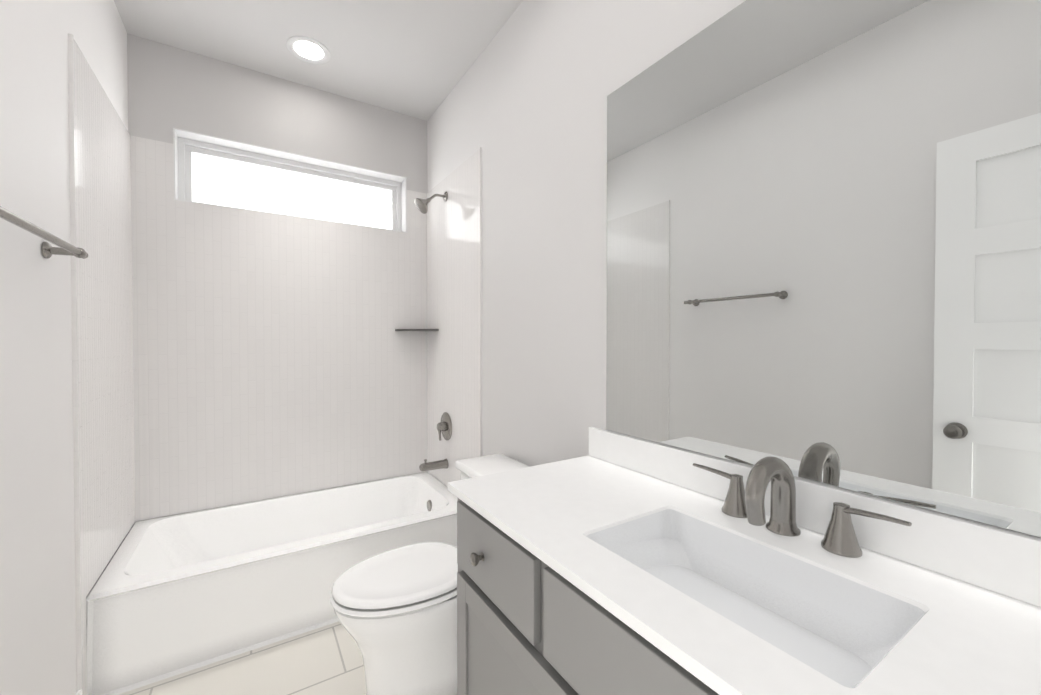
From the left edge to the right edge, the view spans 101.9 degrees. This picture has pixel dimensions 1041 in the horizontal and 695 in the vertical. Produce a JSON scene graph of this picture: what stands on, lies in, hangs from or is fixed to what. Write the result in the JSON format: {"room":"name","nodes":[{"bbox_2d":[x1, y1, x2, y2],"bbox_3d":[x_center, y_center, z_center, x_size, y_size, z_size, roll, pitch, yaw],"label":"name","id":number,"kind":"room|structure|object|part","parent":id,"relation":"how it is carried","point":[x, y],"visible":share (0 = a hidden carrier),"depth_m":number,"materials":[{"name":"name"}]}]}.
{"room":"bathroom","nodes":[
{"label":"bathroom","id":0,"kind":"room"},
{"bbox_2d":[0,0,127,694],"bbox_3d":[-1.164,-0.130,0.782,0.120,2.766,3.223,0,1,-33],"label":"wall","id":1,"kind":"structure","parent":0,"point":[37,600],"depth_m":1.18,"materials":[{"name":"paint"}]},
{"bbox_2d":[0,206,87,258],"bbox_3d":[-1.181,-0.277,1.002,0.086,0.048,0.636,0,1,-33],"label":"towel bar","id":2,"kind":"object","parent":1,"relation":"attached to","point":[49,250],"visible":1,"depth_m":1.08,"materials":[{"name":"silver metal"}]},
{"bbox_2d":[68,33,134,694],"bbox_3d":[-1.691,0.103,1.734,0.012,2.274,0.796,0,1,-33],"label":"wall panel","id":3,"kind":"structure","parent":1,"relation":"attached to","point":[102,309],"depth_m":1.60,"materials":[{"name":"white tile"}]},
{"bbox_2d":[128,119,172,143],"bbox_3d":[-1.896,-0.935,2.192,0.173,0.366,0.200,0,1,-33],"label":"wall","id":4,"kind":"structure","parent":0,"point":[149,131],"depth_m":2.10,"materials":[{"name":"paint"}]},
{"bbox_2d":[118,621,365,694],"bbox_3d":[-0.494,1.287,1.276,1.760,0.080,3.303,0,1,-33],"label":"floor","id":5,"kind":"structure","parent":0,"point":[326,660],"depth_m":1.61,"materials":[{"name":"tile"}]},
{"bbox_2d":[86,472,457,694],"bbox_3d":[-1.075,1.047,2.183,1.516,0.376,0.740,0,1,-33],"label":"tub","id":6,"kind":"object","parent":5,"relation":"on","point":[169,596],"visible":0.71,"depth_m":1.82,"materials":[{"name":"ceramic"}]},
{"bbox_2d":[330,453,529,694],"bbox_3d":[-0.298,0.873,1.605,0.782,0.738,0.458,0,1,-33],"label":"toilet","id":7,"kind":"object","parent":5,"relation":"on","point":[395,610],"visible":0.46,"depth_m":1.43,"materials":[{"name":"ceramic"}]},
{"bbox_2d":[447,427,1040,694],"bbox_3d":[0.369,0.740,0.789,0.578,1.027,1.323,0,1,-33],"label":"bathroom vanity","id":8,"kind":"object","parent":5,"relation":"on","point":[613,563],"visible":1,"depth_m":0.77,"materials":[{"name":"white stone"}]},
{"bbox_2d":[693,456,911,557],"bbox_3d":[0.520,0.307,0.874,0.165,0.164,0.418,0,1,-33],"label":"faucet","id":9,"kind":"object","parent":8,"relation":"on","point":[763,506],"depth_m":0.86,"materials":[{"name":"silver metal"}]},
{"bbox_2d":[127,33,427,522],"bbox_3d":[-1.328,-0.154,2.565,1.520,2.766,0.200,0,1,-33],"label":"wall","id":10,"kind":"structure","parent":0,"point":[172,87],"depth_m":2.36,"materials":[{"name":"paint"}]},
{"bbox_2d":[130,135,426,520],"bbox_3d":[-1.272,-0.093,2.477,1.520,1.892,0.010,0,1,-33],"label":"wall panel","id":11,"kind":"structure","parent":10,"relation":"attached to","point":[275,355],"depth_m":2.37,"materials":[{"name":"white tile"}]},
{"bbox_2d":[173,128,406,232],"bbox_3d":[-1.302,-0.939,2.536,1.199,0.366,0.160,0,1,-33],"label":"window","id":12,"kind":"structure","parent":10,"relation":"in","point":[216,171],"depth_m":2.51,"materials":[{"name":"white glass"}]},
{"bbox_2d":[114,0,522,120],"bbox_3d":[-0.494,-1.569,1.238,1.760,0.100,3.303,0,1,-33],"label":"ceiling","id":13,"kind":"structure","parent":0,"point":[415,58],"depth_m":2.08,"materials":[{"name":"paint"}]},
{"bbox_2d":[286,36,330,63],"bbox_3d":[-1.090,-1.528,2.173,0.204,0.006,0.204,0,1,-33],"label":"recessed light","id":14,"kind":"object","parent":13,"relation":"in","point":[293,40],"depth_m":2.17,"materials":[{"name":"white plastic"}]},
{"bbox_3d":[-1.090,-1.530,2.173,0.134,0.001,0.134,0,1,-33],"label":"recessed ceiling light lens","id":15,"kind":"part","parent":14,"relation":"part of","materials":[{"name":"white plastic"}]},
{"bbox_2d":[407,178,427,193],"bbox_3d":[-0.750,-0.944,2.923,0.148,0.366,0.200,0,1,-33],"label":"wall","id":16,"kind":"structure","parent":0,"point":[417,185],"depth_m":2.84,"materials":[{"name":"paint"}]},
{"bbox_2d":[427,0,1039,537],"bbox_3d":[0.219,-0.142,1.664,0.120,2.766,3.223,0,1,-33],"label":"wall","id":17,"kind":"structure","parent":0,"point":[523,104],"depth_m":1.72,"materials":[{"name":"paint"}]},
{"bbox_2d":[395,329,438,331],"bbox_3d":[-0.670,-0.113,2.725,0.215,0.012,0.215,0,1,-33],"label":"corner shelf","id":18,"kind":"object","parent":17,"relation":"attached to","point":[425,330],"visible":1,"depth_m":2.69,"materials":[{"name":"silver metal"}]},
{"bbox_2d":[427,147,481,484],"bbox_3d":[-0.419,0.093,2.545,0.012,2.274,0.796,0,1,-33],"label":"wall panel","id":19,"kind":"structure","parent":17,"relation":"attached to","point":[454,302],"depth_m":2.47,"materials":[{"name":"white tile"}]},
{"bbox_2d":[414,192,447,213],"bbox_3d":[-0.537,-0.873,2.524,0.195,0.154,0.100,0,1,-33],"label":"shower head","id":20,"kind":"object","parent":19,"relation":"attached to","point":[421,205],"visible":1,"depth_m":2.50},
{"bbox_2d":[419,459,448,470],"bbox_3d":[-0.526,0.707,2.552,0.170,0.076,0.060,0,1,-33],"label":"tub spout","id":21,"kind":"object","parent":19,"relation":"attached to","point":[433,465],"visible":1,"depth_m":2.53,"materials":[{"name":"silver metal"}]},
{"bbox_2d":[437,412,451,440],"bbox_3d":[-0.480,0.484,2.578,0.061,0.172,0.172,0,1,-33],"label":"tub valve","id":22,"kind":"object","parent":19,"relation":"attached to","point":[444,426],"visible":1,"depth_m":2.56,"materials":[{"name":"silver metal"}]},
{"bbox_2d":[589,427,1040,606],"bbox_3d":[0.604,0.338,0.934,0.020,0.100,1.323,0,1,-33],"label":"backsplash","id":23,"kind":"structure","parent":17,"relation":"attached to","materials":[{"name":"stone"}]},
{"bbox_2d":[606,0,1040,537],"bbox_3d":[0.628,-0.275,0.902,0.007,1.123,1.241,0,1,-33],"label":"mirror","id":24,"kind":"object","parent":17,"relation":"attached to","point":[823,241],"visible":1,"depth_m":0.85,"materials":[{"name":"silver mirror"}]}
]}

